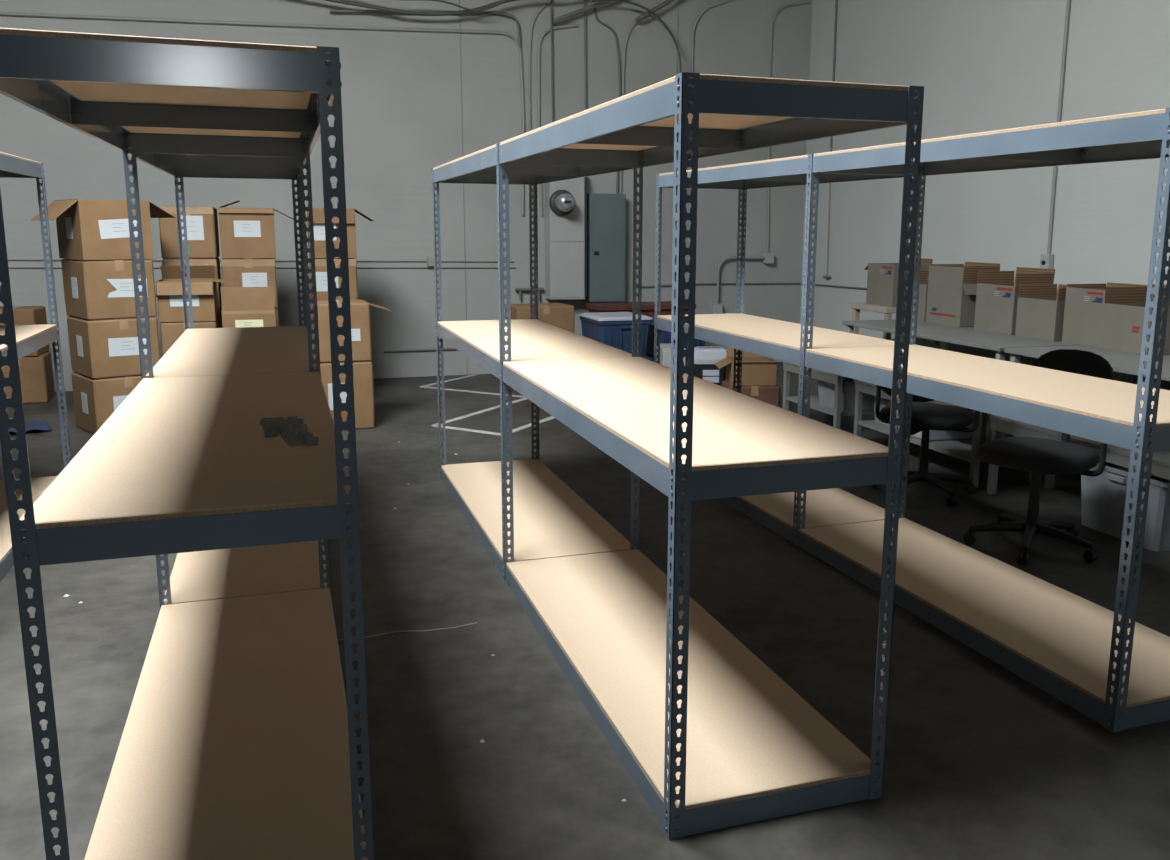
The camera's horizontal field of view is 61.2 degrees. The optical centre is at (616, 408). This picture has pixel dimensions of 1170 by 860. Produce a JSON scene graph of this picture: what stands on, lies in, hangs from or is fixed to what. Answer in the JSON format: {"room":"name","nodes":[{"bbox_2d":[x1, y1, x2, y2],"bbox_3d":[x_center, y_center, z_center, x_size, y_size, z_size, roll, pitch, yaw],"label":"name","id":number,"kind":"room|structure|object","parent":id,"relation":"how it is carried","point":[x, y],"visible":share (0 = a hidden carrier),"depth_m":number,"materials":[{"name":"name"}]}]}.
{"room":"warehouse storage room","nodes":[
{"label":"warehouse storage room","id":0,"kind":"room"},
{"bbox_2d":[0,0,811,391],"bbox_3d":[-6.809,-2.494,8.124,19.150,4.900,0.200,-3,11,-18],"label":"wall","id":1,"kind":"structure","parent":0,"point":[401,90],"depth_m":9.78,"materials":[{"name":"paint"}]},
{"bbox_2d":[8,259,513,261],"bbox_3d":[-4.330,-1.360,9.061,6.920,0.072,0.012,-3,11,-18],"label":"conduit","id":2,"kind":"object","parent":1,"relation":"attached to","point":[8,259],"visible":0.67,"depth_m":9.47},
{"bbox_2d":[0,11,524,214],"bbox_3d":[-3.785,-2.693,8.989,6.049,1.775,0.036,-3,11,-18],"label":"conduit","id":3,"kind":"object","parent":1,"relation":"attached to","point":[20,14],"visible":0.98,"depth_m":9.12,"materials":[{"name":"metal"}]},
{"bbox_2d":[9,267,515,268],"bbox_3d":[-4.321,-1.296,9.076,6.940,0.063,0.012,-3,11,-18],"label":"conduit","id":4,"kind":"object","parent":1,"relation":"attached to","point":[9,267],"visible":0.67,"depth_m":9.67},
{"bbox_2d":[384,348,456,352],"bbox_3d":[-1.746,-0.610,10.072,1.223,0.036,0.028,-3,11,-18],"label":"conduit","id":5,"kind":"object","parent":1,"relation":"attached to","point":[410,350],"visible":0.6,"depth_m":9.97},
{"bbox_2d":[324,0,518,15],"bbox_3d":[-1.742,-3.880,9.318,3.056,0.340,0.034,-3,11,-18],"label":"cable","id":6,"kind":"object","parent":1,"relation":"attached to","point":[336,1],"visible":0.99,"depth_m":9.28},
{"bbox_2d":[405,0,508,11],"bbox_3d":[-1.575,-3.928,9.284,1.956,0.335,0.018,-3,11,-18],"label":"cable","id":7,"kind":"object","parent":6,"relation":"attached to","point":[504,1],"visible":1,"depth_m":9.36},
{"bbox_2d":[330,10,521,46],"bbox_3d":[-1.796,-3.683,9.449,1.814,0.320,0.030,-3,11,-18],"label":"conduit","id":8,"kind":"object","parent":1,"relation":"attached to","point":[331,11],"visible":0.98,"depth_m":9.44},
{"bbox_2d":[427,257,433,266],"bbox_3d":[-1.853,-1.467,9.858,0.070,0.090,0.056,-3,11,-18],"label":"junction box","id":9,"kind":"object","parent":1,"relation":"attached to","point":[430,260],"visible":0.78,"depth_m":9.83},
{"bbox_2d":[459,0,467,374],"bbox_3d":[-1.523,-2.420,9.826,0.010,4.200,0.004,-3,11,-18],"label":"joint","id":10,"kind":"object","parent":1,"relation":"attached to","point":[459,0],"visible":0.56,"depth_m":9.83,"materials":[{"name":"grey"}]},
{"bbox_2d":[515,287,543,299],"bbox_3d":[-0.900,-1.192,10.228,0.300,0.128,0.064,-3,11,-18],"label":"wall bracket","id":11,"kind":"object","parent":1,"relation":"attached to","point":[539,288],"visible":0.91,"depth_m":10.18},
{"bbox_2d":[528,0,553,199],"bbox_3d":[-0.705,-3.106,9.964,0.371,2.110,0.028,-3,11,-18],"label":"conduit","id":12,"kind":"object","parent":1,"relation":"attached to","point":[548,2],"visible":0.74,"depth_m":9.84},
{"bbox_2d":[550,0,553,122],"bbox_3d":[-0.642,-3.757,9.832,0.036,2.940,0.022,-3,11,-18],"label":"conduit","id":13,"kind":"object","parent":1,"relation":"attached to","point":[550,0],"visible":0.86,"depth_m":9.88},
{"bbox_2d":[537,24,577,215],"bbox_3d":[-0.593,-2.927,10.032,0.426,1.895,0.034,-3,11,-18],"label":"conduit","id":14,"kind":"object","parent":1,"relation":"attached to","point":[571,25],"visible":0.71,"depth_m":9.90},
{"bbox_2d":[544,177,586,299],"bbox_3d":[-0.476,-1.754,10.053,0.418,1.280,0.466,-3,11,-18],"label":"electrical panel","id":15,"kind":"object","parent":1,"relation":"attached to","point":[565,201],"visible":0.94,"depth_m":10.07,"materials":[{"name":"white metal"}]},
{"bbox_2d":[549,190,574,215],"bbox_3d":[-0.516,-2.060,9.864,0.256,0.256,0.244,-3,11,-18],"label":"electric meter","id":16,"kind":"object","parent":15,"relation":"attached to","point":[561,202],"depth_m":9.89,"materials":[{"name":"grey glass"}]},
{"bbox_2d":[552,1,612,25],"bbox_3d":[-0.218,-4.035,9.920,0.880,0.402,0.127,-3,11,-18],"label":"conduit","id":17,"kind":"object","parent":1,"relation":"attached to","point":[555,21],"visible":0.94,"depth_m":9.83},
{"bbox_2d":[584,0,586,109],"bbox_3d":[-0.340,-3.813,9.957,0.110,2.873,0.030,-3,11,-18],"label":"conduit","id":18,"kind":"object","parent":1,"relation":"attached to","point":[585,1],"visible":0.48,"depth_m":9.99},
{"bbox_2d":[586,193,625,301],"bbox_3d":[-0.095,-1.685,10.359,0.420,1.110,0.167,-3,11,-18],"label":"box","id":19,"kind":"object","parent":1,"relation":"attached to","point":[606,213],"visible":0.98,"depth_m":10.29,"materials":[{"name":"grey paint"}]},
{"bbox_2d":[594,8,620,193],"bbox_3d":[-0.090,-3.150,10.164,0.294,1.832,0.030,-3,11,-18],"label":"conduit","id":20,"kind":"object","parent":1,"relation":"attached to","point":[595,9],"visible":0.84,"depth_m":10.11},
{"bbox_2d":[619,21,636,193],"bbox_3d":[0.299,-3.240,10.280,0.554,1.971,0.030,-3,11,-18],"label":"conduit","id":21,"kind":"object","parent":1,"relation":"attached to","point":[635,22],"visible":0.57,"depth_m":10.15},
{"bbox_2d":[635,0,673,22],"bbox_3d":[0.545,-4.175,10.101,0.713,0.460,0.098,-3,11,-18],"label":"conduit","id":22,"kind":"object","parent":1,"relation":"attached to","point":[666,2],"visible":1,"depth_m":10.03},
{"bbox_2d":[592,0,681,72],"bbox_3d":[0.217,-3.189,10.080,0.978,1.842,0.024,-3,11,-18],"label":"cable","id":23,"kind":"object","parent":22,"relation":"hanging from","point":[593,1],"visible":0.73,"depth_m":9.99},
{"bbox_2d":[675,0,678,276],"bbox_3d":[0.640,-3.318,10.389,0.030,3.990,0.012,-3,11,-18],"label":"conduit","id":24,"kind":"object","parent":1,"relation":"attached to","point":[678,0],"visible":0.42,"depth_m":10.28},
{"bbox_2d":[688,0,734,274],"bbox_3d":[1.048,-2.908,10.596,0.564,2.912,0.030,-3,11,-18],"label":"conduit","id":25,"kind":"object","parent":1,"relation":"attached to","point":[726,1],"visible":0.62,"depth_m":10.35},
{"bbox_2d":[710,304,722,313],"bbox_3d":[1.103,-1.104,10.914,0.120,0.110,0.086,-3,11,-18],"label":"outlet box","id":26,"kind":"object","parent":1,"relation":"attached to","point":[714,308],"visible":0.88,"depth_m":10.88,"materials":[{"name":"white metal"}]},
{"bbox_2d":[637,283,800,287],"bbox_3d":[1.136,-1.369,10.914,2.010,0.047,0.024,-3,11,-18],"label":"conduit","id":27,"kind":"object","parent":1,"relation":"attached to","point":[696,283],"visible":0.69,"depth_m":10.93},
{"bbox_2d":[716,256,764,303],"bbox_3d":[1.384,-1.420,10.946,0.596,0.543,0.036,-3,11,-18],"label":"conduit","id":28,"kind":"object","parent":1,"relation":"attached to","point":[729,257],"visible":0.8,"depth_m":10.86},
{"bbox_2d":[763,253,773,263],"bbox_3d":[1.694,-1.680,11.009,0.100,0.115,0.086,-3,11,-18],"label":"junction box","id":29,"kind":"object","parent":1,"relation":"attached to","point":[769,257],"visible":1,"depth_m":10.97,"materials":[{"name":"white metal"}]},
{"bbox_2d":[767,1,808,252],"bbox_3d":[1.859,-3.074,10.841,0.454,2.685,0.030,-3,11,-18],"label":"conduit","id":30,"kind":"object","parent":1,"relation":"attached to","point":[804,2],"visible":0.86,"depth_m":10.65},
{"bbox_2d":[0,362,1169,859],"bbox_3d":[-3.621,1.755,-0.836,19.150,0.204,20.400,-3,11,-18],"label":"floor","id":31,"kind":"structure","parent":0,"point":[981,762],"depth_m":3.31,"materials":[{"name":"concrete"}]},
{"bbox_2d":[2,351,53,403],"bbox_3d":[-5.125,-0.269,8.518,0.420,0.401,0.401,-4,11,-21],"label":"cardboard box","id":32,"kind":"object","parent":31,"relation":"on","point":[36,372],"visible":0.57,"depth_m":8.38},
{"bbox_2d":[0,306,48,356],"bbox_3d":[-5.132,-0.665,8.442,0.400,0.401,0.401,-3,11,-16],"label":"cardboard box","id":33,"kind":"object","parent":32,"relation":"on","point":[23,315],"visible":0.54,"depth_m":8.33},
{"bbox_2d":[8,419,51,432],"bbox_3d":[-4.399,0.133,7.339,0.335,0.030,0.458,-7,13,-35],"label":"plastic sheet","id":34,"kind":"object","parent":31,"relation":"on","point":[37,424],"visible":0.61,"depth_m":7.33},
{"bbox_2d":[0,152,71,581],"bbox_3d":[-2.813,-0.096,3.675,0.620,1.829,3.807,-3,11,-18],"label":"shelving unit","id":35,"kind":"object","parent":31,"relation":"on","point":[29,338],"visible":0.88,"depth_m":5.33,"materials":[{"name":"grey metal"}]},
{"bbox_2d":[71,372,141,433],"bbox_3d":[-3.728,-0.064,7.395,0.472,0.417,0.542,-9,14,-43],"label":"cardboard box","id":36,"kind":"object","parent":31,"relation":"on","point":[95,400],"visible":0.45,"depth_m":7.14,"materials":[{"name":"cardboard"}]},
{"bbox_2d":[67,316,159,378],"bbox_3d":[-3.721,-0.476,7.319,0.472,0.417,0.542,-9,14,-42],"label":"cardboard box","id":37,"kind":"object","parent":36,"relation":"on","point":[109,348],"visible":0.83,"depth_m":7.10,"materials":[{"name":"cardboard"}]},
{"bbox_2d":[61,259,156,319],"bbox_3d":[-3.720,-0.889,7.247,0.472,0.417,0.542,-9,14,-43],"label":"cardboard box","id":38,"kind":"object","parent":37,"relation":"on","point":[93,289],"visible":0.89,"depth_m":7.04,"materials":[{"name":"cardboard"}]},
{"bbox_2d":[31,199,175,259],"bbox_3d":[-3.760,-1.311,7.225,0.815,0.416,0.682,-10,14,-44],"label":"cardboard box","id":39,"kind":"object","parent":38,"relation":"on","point":[87,229],"visible":0.96,"depth_m":6.96,"materials":[{"name":"cardboard"}]},
{"bbox_2d":[0,28,373,859],"bbox_3d":[-1.423,-0.088,3.677,0.631,1.829,3.765,-3,11,-18],"label":"shelving unit","id":40,"kind":"object","parent":31,"relation":"on","point":[239,740],"visible":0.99,"depth_m":2.48,"materials":[{"name":"grey metal"}]},
{"bbox_2d":[263,423,273,430],"bbox_3d":[-0.945,0.048,2.693,0.033,0.016,0.025,-4,11,-20],"label":"clip","id":41,"kind":"object","parent":40,"relation":"on","point":[265,425],"visible":0.65,"depth_m":2.68,"materials":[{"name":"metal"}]},
{"bbox_2d":[264,429,278,436],"bbox_3d":[-0.910,0.063,2.611,0.033,0.016,0.025,0,10,-4],"label":"clip","id":42,"kind":"object","parent":40,"relation":"on","point":[270,432],"visible":1,"depth_m":2.60,"materials":[{"name":"metal"}]},
{"bbox_2d":[279,428,291,435],"bbox_3d":[-0.875,0.061,2.626,0.033,0.016,0.025,-6,12,-32],"label":"clip","id":43,"kind":"object","parent":40,"relation":"on","point":[281,431],"visible":0.66,"depth_m":2.62,"materials":[{"name":"metal"}]},
{"bbox_2d":[282,431,295,438],"bbox_3d":[-0.856,0.069,2.581,0.033,0.016,0.025,-2,11,-11],"label":"clip","id":44,"kind":"object","parent":40,"relation":"on","point":[285,434],"visible":0.62,"depth_m":2.57,"materials":[{"name":"metal"}]},
{"bbox_2d":[284,435,298,442],"bbox_3d":[-0.837,0.076,2.543,0.033,0.016,0.025,0,10,-4],"label":"clip","id":45,"kind":"object","parent":40,"relation":"on","point":[286,439],"visible":0.63,"depth_m":2.53,"materials":[{"name":"metal"}]},
{"bbox_2d":[287,438,300,445],"bbox_3d":[-0.817,0.084,2.504,0.033,0.016,0.025,-3,11,-16],"label":"clip","id":46,"kind":"object","parent":40,"relation":"on","point":[292,441],"visible":1,"depth_m":2.49,"materials":[{"name":"metal"}]},
{"bbox_2d":[296,424,308,431],"bbox_3d":[-0.850,0.051,2.678,0.033,0.016,0.025,-4,11,-21],"label":"clip","id":47,"kind":"object","parent":40,"relation":"on","point":[300,427],"visible":0.93,"depth_m":2.67,"materials":[{"name":"metal"}]},
{"bbox_2d":[297,430,309,437],"bbox_3d":[-0.818,0.067,2.594,0.033,0.016,0.025,-6,12,-33],"label":"clip","id":48,"kind":"object","parent":40,"relation":"on","point":[299,433],"visible":0.51,"depth_m":2.59,"materials":[{"name":"metal"}]},
{"bbox_2d":[300,434,312,441],"bbox_3d":[-0.797,0.075,2.553,0.033,0.016,0.025,0,10,-3],"label":"clip","id":49,"kind":"object","parent":40,"relation":"on","point":[303,437],"visible":0.61,"depth_m":2.54,"materials":[{"name":"metal"}]},
{"bbox_2d":[304,437,318,444],"bbox_3d":[-0.776,0.082,2.516,0.033,0.016,0.025,-2,11,-13],"label":"clip","id":50,"kind":"object","parent":40,"relation":"on","point":[310,440],"visible":1,"depth_m":2.51,"materials":[{"name":"metal"}]},
{"bbox_2d":[320,361,374,429],"bbox_3d":[-2.078,-0.124,7.521,0.405,0.509,0.402,-4,11,-22],"label":"cardboard box","id":51,"kind":"object","parent":31,"relation":"on","point":[362,370],"visible":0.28,"depth_m":7.37,"materials":[{"name":"cardboard"}]},
{"bbox_2d":[311,300,391,362],"bbox_3d":[-1.998,-0.596,7.464,0.552,0.433,0.392,-3,11,-20],"label":"cardboard box","id":52,"kind":"object","parent":51,"relation":"on","point":[359,309],"visible":0.62,"depth_m":7.28,"materials":[{"name":"cardboard"}]},
{"bbox_2d":[585,301,695,319],"bbox_3d":[0.251,-0.732,10.300,1.060,0.730,0.466,-3,11,-18],"label":"base cabinet","id":53,"kind":"object","parent":31,"relation":"on","point":[666,306],"visible":0.14,"depth_m":10.08,"materials":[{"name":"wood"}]},
{"bbox_2d":[647,351,687,373],"bbox_3d":[0.538,-0.384,9.488,0.516,0.339,0.620,-3,11,-17],"label":"storage tote","id":54,"kind":"object","parent":31,"relation":"on","point":[650,354],"visible":0.04,"depth_m":9.29,"materials":[{"name":"blue plastic"}]},
{"bbox_2d":[648,320,704,352],"bbox_3d":[0.539,-0.689,9.432,0.516,0.279,0.620,-3,11,-18],"label":"storage tote","id":55,"kind":"object","parent":54,"relation":"on","point":[665,336],"visible":0.06,"depth_m":9.21,"materials":[{"name":"blue plastic"}]},
{"bbox_2d":[657,343,685,367],"bbox_3d":[0.476,-0.315,8.720,0.200,0.480,0.422,-1,10,-7],"label":"base cabinet","id":56,"kind":"object","parent":31,"relation":"on","point":[665,349],"visible":0.1,"depth_m":8.51,"materials":[{"name":"metal"}]},
{"bbox_2d":[431,72,923,839],"bbox_3d":[-0.173,-0.169,4.157,0.620,1.829,3.798,-3,11,-18],"label":"shelving unit","id":57,"kind":"object","parent":31,"relation":"on","point":[710,737],"visible":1,"depth_m":2.93,"materials":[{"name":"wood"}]},
{"bbox_2d":[694,347,726,385],"bbox_3d":[0.804,-0.294,8.568,0.300,0.478,0.260,0,10,-2],"label":"printer","id":58,"kind":"object","parent":31,"relation":"on","point":[705,358],"visible":0.65,"depth_m":8.44,"materials":[{"name":"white plastic"}]},
{"bbox_2d":[722,380,779,406],"bbox_3d":[1.114,-0.099,8.237,0.420,0.236,0.361,0,10,-4],"label":"cardboard box","id":59,"kind":"object","parent":31,"relation":"on","point":[768,394],"visible":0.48,"depth_m":8.06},
{"bbox_2d":[715,347,776,385],"bbox_3d":[1.065,-0.373,8.198,0.469,0.312,0.355,0,10,-2],"label":"cardboard box","id":60,"kind":"object","parent":59,"relation":"on","point":[757,370],"visible":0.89,"depth_m":8.06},
{"bbox_2d":[782,361,873,428],"bbox_3d":[1.696,-0.108,7.699,0.470,0.455,0.850,-3,11,-18],"label":"table","id":61,"kind":"object","parent":31,"relation":"on","point":[788,367],"visible":0.35,"depth_m":7.46,"materials":[{"name":"metal"}]},
{"bbox_2d":[786,395,873,415],"bbox_3d":[1.696,-0.035,7.713,0.430,0.025,0.750,-3,11,-18],"label":"shelf","id":62,"kind":"object","parent":61,"relation":"attached to","point":[814,399],"depth_m":7.55,"materials":[{"name":"white laminate"}]},
{"bbox_2d":[818,377,873,410],"bbox_3d":[1.763,-0.128,7.530,0.368,0.223,0.400,-3,11,-18],"label":"plastic bin","id":63,"kind":"object","parent":61,"relation":"on","point":[826,390],"visible":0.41,"depth_m":7.40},
{"bbox_2d":[851,303,939,346],"bbox_3d":[2.465,-0.501,8.773,0.580,0.850,0.560,-3,11,-18],"label":"bench","id":64,"kind":"object","parent":31,"relation":"on","point":[856,307],"visible":0.28,"depth_m":8.57,"materials":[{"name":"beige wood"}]},
{"bbox_2d":[864,258,932,306],"bbox_3d":[2.454,-1.115,8.646,0.386,0.404,0.464,-3,11,-18],"label":"carton","id":65,"kind":"object","parent":64,"relation":"on","point":[882,278],"visible":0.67,"depth_m":8.52,"materials":[{"name":"cardboard"}]},
{"bbox_2d":[654,108,1169,732],"bbox_3d":[1.166,-0.256,4.674,0.620,1.829,3.765,-3,11,-19],"label":"shelving unit","id":66,"kind":"object","parent":31,"relation":"on","point":[1111,668],"visible":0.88,"depth_m":3.71,"materials":[{"name":"grey metal"}]},
{"bbox_2d":[873,338,979,505],"bbox_3d":[1.752,0.033,5.609,0.630,0.928,0.653,8,13,36],"label":"office chair","id":67,"kind":"object","parent":31,"relation":"on","point":[925,417],"visible":0.49,"depth_m":5.53,"materials":[{"name":"black fabric"}]},
{"bbox_2d":[854,380,1031,486],"bbox_3d":[2.112,0.118,6.478,0.470,0.455,1.330,-3,11,-18],"label":"table","id":68,"kind":"object","parent":31,"relation":"on","point":[963,449],"visible":0.24,"depth_m":6.24,"materials":[{"name":"metal"}]},
{"bbox_2d":[873,395,890,426],"bbox_3d":[1.985,0.002,6.879,0.348,0.204,0.280,-3,11,-18],"label":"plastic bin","id":69,"kind":"object","parent":68,"relation":"on","point":[883,402],"visible":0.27,"depth_m":6.83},
{"bbox_2d":[858,420,988,461],"bbox_3d":[2.111,0.191,6.491,0.430,0.025,1.230,-3,11,-18],"label":"shelf","id":70,"kind":"object","parent":68,"relation":"attached to","point":[957,448],"depth_m":6.24,"materials":[{"name":"white laminate"}]},
{"bbox_2d":[898,424,972,440],"bbox_3d":[2.106,0.045,6.521,0.406,0.250,0.380,-3,11,-18],"label":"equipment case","id":71,"kind":"object","parent":68,"relation":"on","point":[934,435],"visible":0.02,"depth_m":6.36,"materials":[{"name":"grey plastic"}]},
{"bbox_2d":[842,319,1120,440],"bbox_3d":[2.678,-0.219,7.503,1.080,0.755,1.920,-3,11,-18],"label":"desk","id":72,"kind":"object","parent":31,"relation":"on","point":[966,340],"visible":0.25,"depth_m":7.20,"materials":[{"name":"white laminate"}]},
{"bbox_2d":[906,271,928,321],"bbox_3d":[2.642,-0.964,8.215,0.355,0.453,0.278,-3,11,-18],"label":"carton","id":73,"kind":"object","parent":72,"relation":"on","point":[923,284],"visible":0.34,"depth_m":8.10,"materials":[{"name":"cardboard"}]},
{"bbox_2d":[926,262,999,326],"bbox_3d":[2.759,-0.914,7.847,0.344,0.489,0.479,-3,11,-18],"label":"carton","id":74,"kind":"object","parent":72,"relation":"on","point":[952,288],"visible":0.84,"depth_m":7.72,"materials":[{"name":"cardboard"}]},
{"bbox_2d":[974,267,1055,334],"bbox_3d":[2.944,-0.806,7.318,0.354,0.468,0.421,-3,11,-18],"label":"carton","id":75,"kind":"object","parent":72,"relation":"on","point":[997,294],"visible":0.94,"depth_m":7.26,"materials":[{"name":"cardboard"}]},
{"bbox_2d":[1015,284,1066,340],"bbox_3d":[3.081,-0.680,6.921,0.349,0.365,0.387,-3,11,-18],"label":"carton","id":76,"kind":"object","parent":72,"relation":"on","point":[1040,307],"visible":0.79,"depth_m":6.89,"materials":[{"name":"cardboard"}]},
{"bbox_2d":[963,349,1114,564],"bbox_3d":[2.012,0.203,4.687,0.653,0.928,0.630,-9,14,-43],"label":"office chair","id":77,"kind":"object","parent":31,"relation":"on","point":[1038,456],"visible":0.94,"depth_m":4.67,"materials":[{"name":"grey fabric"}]},
{"bbox_2d":[987,415,1169,494],"bbox_3d":[2.567,0.365,5.139,0.470,0.455,1.340,-3,11,-18],"label":"table","id":78,"kind":"object","parent":31,"relation":"on","point":[1116,455],"visible":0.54,"depth_m":5.21,"materials":[{"name":"white laminate"}]},
{"bbox_2d":[1004,345,1169,437],"bbox_3d":[3.315,0.127,5.628,1.080,0.755,2.020,-3,11,-18],"label":"desk","id":79,"kind":"object","parent":31,"relation":"on","point":[1121,362],"visible":0.28,"depth_m":6.08,"materials":[{"name":"white laminate"}]},
{"bbox_2d":[1062,282,1146,346],"bbox_3d":[3.233,-0.629,6.554,0.344,0.399,0.346,-3,11,-18],"label":"carton","id":80,"kind":"object","parent":79,"relation":"on","point":[1083,311],"visible":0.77,"depth_m":6.52,"materials":[{"name":"cardboard"}]},
{"bbox_2d":[1099,284,1169,354],"bbox_3d":[3.325,-0.564,6.173,0.353,0.408,0.398,-3,11,-15],"label":"carton","id":81,"kind":"object","parent":79,"relation":"on","point":[1123,307],"visible":0.58,"depth_m":6.19,"materials":[{"name":"cardboard"}]},
{"bbox_2d":[1081,461,1169,551],"bbox_3d":[2.641,0.457,4.935,0.408,0.349,0.560,-3,11,-18],"label":"plastic bin","id":82,"kind":"object","parent":31,"relation":"on","point":[1103,496],"visible":0.72,"depth_m":4.87,"materials":[{"name":"plastic"}]},
{"bbox_3d":[-0.012,-0.342,9.244,0.536,0.339,0.620,-4,11,-20],"label":"storage tote","id":83,"kind":"object","parent":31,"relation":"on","visible":0},
{"bbox_2d":[578,312,652,356],"bbox_3d":[-0.010,-0.692,9.180,0.536,0.369,0.620,-3,11,-20],"label":"storage tote","id":84,"kind":"object","parent":83,"relation":"on","point":[614,329],"visible":0.75,"depth_m":8.93,"materials":[{"name":"blue plastic"}]},
{"bbox_3d":[-3.459,-0.213,8.226,0.405,0.413,0.421,-3,11,-18],"label":"cardboard box","id":85,"kind":"object","parent":31,"relation":"on","visible":0},
{"bbox_2d":[218,307,221,327],"bbox_3d":[-3.458,-0.621,8.151,0.405,0.413,0.421,-3,11,-19],"label":"cardboard box","id":86,"kind":"object","parent":85,"relation":"on","point":[220,309],"visible":0.11,"depth_m":8.00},
{"bbox_2d":[162,258,221,309],"bbox_3d":[-3.458,-1.026,8.075,0.405,0.408,0.422,-3,11,-18],"label":"cardboard box","id":87,"kind":"object","parent":86,"relation":"on","point":[216,261],"visible":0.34,"depth_m":7.90,"materials":[{"name":"cardboard"}]},
{"bbox_2d":[159,206,219,258],"bbox_3d":[-3.453,-1.430,8.002,0.405,0.408,0.423,-3,11,-18],"label":"cardboard box","id":88,"kind":"object","parent":87,"relation":"on","point":[201,222],"visible":0.89,"depth_m":7.82,"materials":[{"name":"cardboard"}]},
{"bbox_3d":[-3.038,-0.236,8.365,0.415,0.413,0.421,-3,11,-18],"label":"cardboard box","id":89,"kind":"object","parent":31,"relation":"on","visible":0},
{"bbox_2d":[276,308,278,326],"bbox_3d":[-3.045,-0.643,8.287,0.415,0.413,0.421,-3,11,-18],"label":"cardboard box","id":90,"kind":"object","parent":89,"relation":"on","point":[277,309],"visible":0.1,"depth_m":8.14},
{"bbox_2d":[221,258,277,308],"bbox_3d":[-3.042,-1.049,8.213,0.415,0.408,0.422,-3,11,-19],"label":"cardboard box","id":91,"kind":"object","parent":90,"relation":"on","point":[251,272],"visible":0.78,"depth_m":8.01,"materials":[{"name":"cardboard"}]},
{"bbox_2d":[218,200,293,258],"bbox_3d":[-2.975,-1.495,8.228,0.586,0.460,0.595,-3,11,-19],"label":"cardboard box","id":92,"kind":"object","parent":91,"relation":"on","point":[244,232],"visible":0.96,"depth_m":7.95,"materials":[{"name":"cardboard"}]},
{"bbox_3d":[-2.397,-0.259,8.514,0.370,0.413,0.421,-3,11,-19],"label":"cardboard box","id":93,"kind":"object","parent":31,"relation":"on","visible":0},
{"bbox_3d":[-2.395,-0.667,8.440,0.370,0.413,0.421,-3,11,-18],"label":"cardboard box","id":94,"kind":"object","parent":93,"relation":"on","visible":0},
{"bbox_2d":[309,258,357,299],"bbox_3d":[-2.395,-1.073,8.364,0.370,0.408,0.422,-3,11,-18],"label":"cardboard box","id":95,"kind":"object","parent":94,"relation":"on","point":[320,263],"visible":0.44,"depth_m":8.16,"materials":[{"name":"cardboard"}]},
{"bbox_2d":[307,208,373,257],"bbox_3d":[-2.334,-1.492,8.365,0.526,0.412,0.584,-3,11,-18],"label":"cardboard box","id":96,"kind":"object","parent":95,"relation":"on","point":[318,213],"visible":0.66,"depth_m":8.10,"materials":[{"name":"cardboard"}]},
{"bbox_3d":[-3.271,-0.097,7.668,0.390,0.388,0.361,-3,11,-18],"label":"cardboard box","id":97,"kind":"object","parent":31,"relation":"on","visible":0},
{"bbox_2d":[160,319,218,356],"bbox_3d":[-3.264,-0.485,7.598,0.390,0.398,0.362,-3,11,-18],"label":"cardboard box","id":98,"kind":"object","parent":97,"relation":"on","point":[170,332],"visible":0.17,"depth_m":7.38,"materials":[{"name":"cardboard"}]},
{"bbox_2d":[156,265,240,321],"bbox_3d":[-3.175,-0.885,7.533,0.583,0.407,0.402,-3,11,-18],"label":"cardboard box","id":99,"kind":"object","parent":98,"relation":"on","point":[169,296],"visible":0.84,"depth_m":7.39,"materials":[{"name":"cardboard"}]},
{"bbox_3d":[-2.857,-0.144,7.800,0.385,0.438,0.361,-3,11,-18],"label":"cardboard box","id":100,"kind":"object","parent":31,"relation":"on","visible":0},
{"bbox_2d":[221,287,276,327],"bbox_3d":[-2.854,-0.657,7.706,0.385,0.602,0.362,-3,11,-18],"label":"cardboard box","id":101,"kind":"object","parent":100,"relation":"on","point":[241,306],"visible":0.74,"depth_m":7.51,"materials":[{"name":"cardboard"}]},
{"bbox_3d":[-0.727,-0.407,9.420,0.560,0.396,0.421,-4,11,-21],"label":"cardboard box","id":102,"kind":"object","parent":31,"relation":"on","visible":0},
{"bbox_2d":[505,303,573,332],"bbox_3d":[-0.725,-0.793,9.349,0.560,0.386,0.401,-4,11,-23],"label":"cardboard box","id":103,"kind":"object","parent":102,"relation":"on","point":[561,315],"visible":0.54,"depth_m":9.19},
{"bbox_2d":[800,0,1169,382],"bbox_3d":[5.379,-1.243,1.670,0.200,4.900,20.000,-3,11,-18],"label":"wall","id":104,"kind":"structure","parent":0,"point":[980,65],"depth_m":8.08,"materials":[{"name":"paint"}]},
{"bbox_2d":[826,149,831,279],"bbox_3d":[2.278,-2.075,10.578,0.022,1.375,0.048,-3,11,-18],"label":"conduit","id":105,"kind":"object","parent":104,"relation":"attached to","point":[830,149],"visible":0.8,"depth_m":10.59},
{"bbox_2d":[830,0,837,147],"bbox_3d":[2.276,-4.021,10.250,0.028,2.540,0.054,-3,11,-18],"label":"conduit","id":106,"kind":"object","parent":104,"relation":"attached to","point":[836,1],"visible":0.77,"depth_m":10.28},
{"bbox_2d":[802,283,866,289],"bbox_3d":[2.513,-1.220,10.007,0.022,0.058,2.560,-3,11,-18],"label":"conduit","id":107,"kind":"object","parent":104,"relation":"attached to","point":[802,283],"visible":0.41,"depth_m":10.42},
{"bbox_2d":[1040,254,1053,268],"bbox_3d":[3.260,-1.004,7.629,0.108,0.380,0.176,-3,11,-18],"label":"wall outlet","id":108,"kind":"object","parent":104,"relation":"attached to","point":[1046,260],"visible":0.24,"depth_m":7.54,"materials":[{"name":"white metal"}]},
{"bbox_2d":[1047,0,1070,253],"bbox_3d":[3.320,-2.944,7.258,0.032,3.570,0.044,-3,11,-18],"label":"conduit","id":109,"kind":"object","parent":104,"relation":"attached to","point":[1068,2],"visible":0.74,"depth_m":7.37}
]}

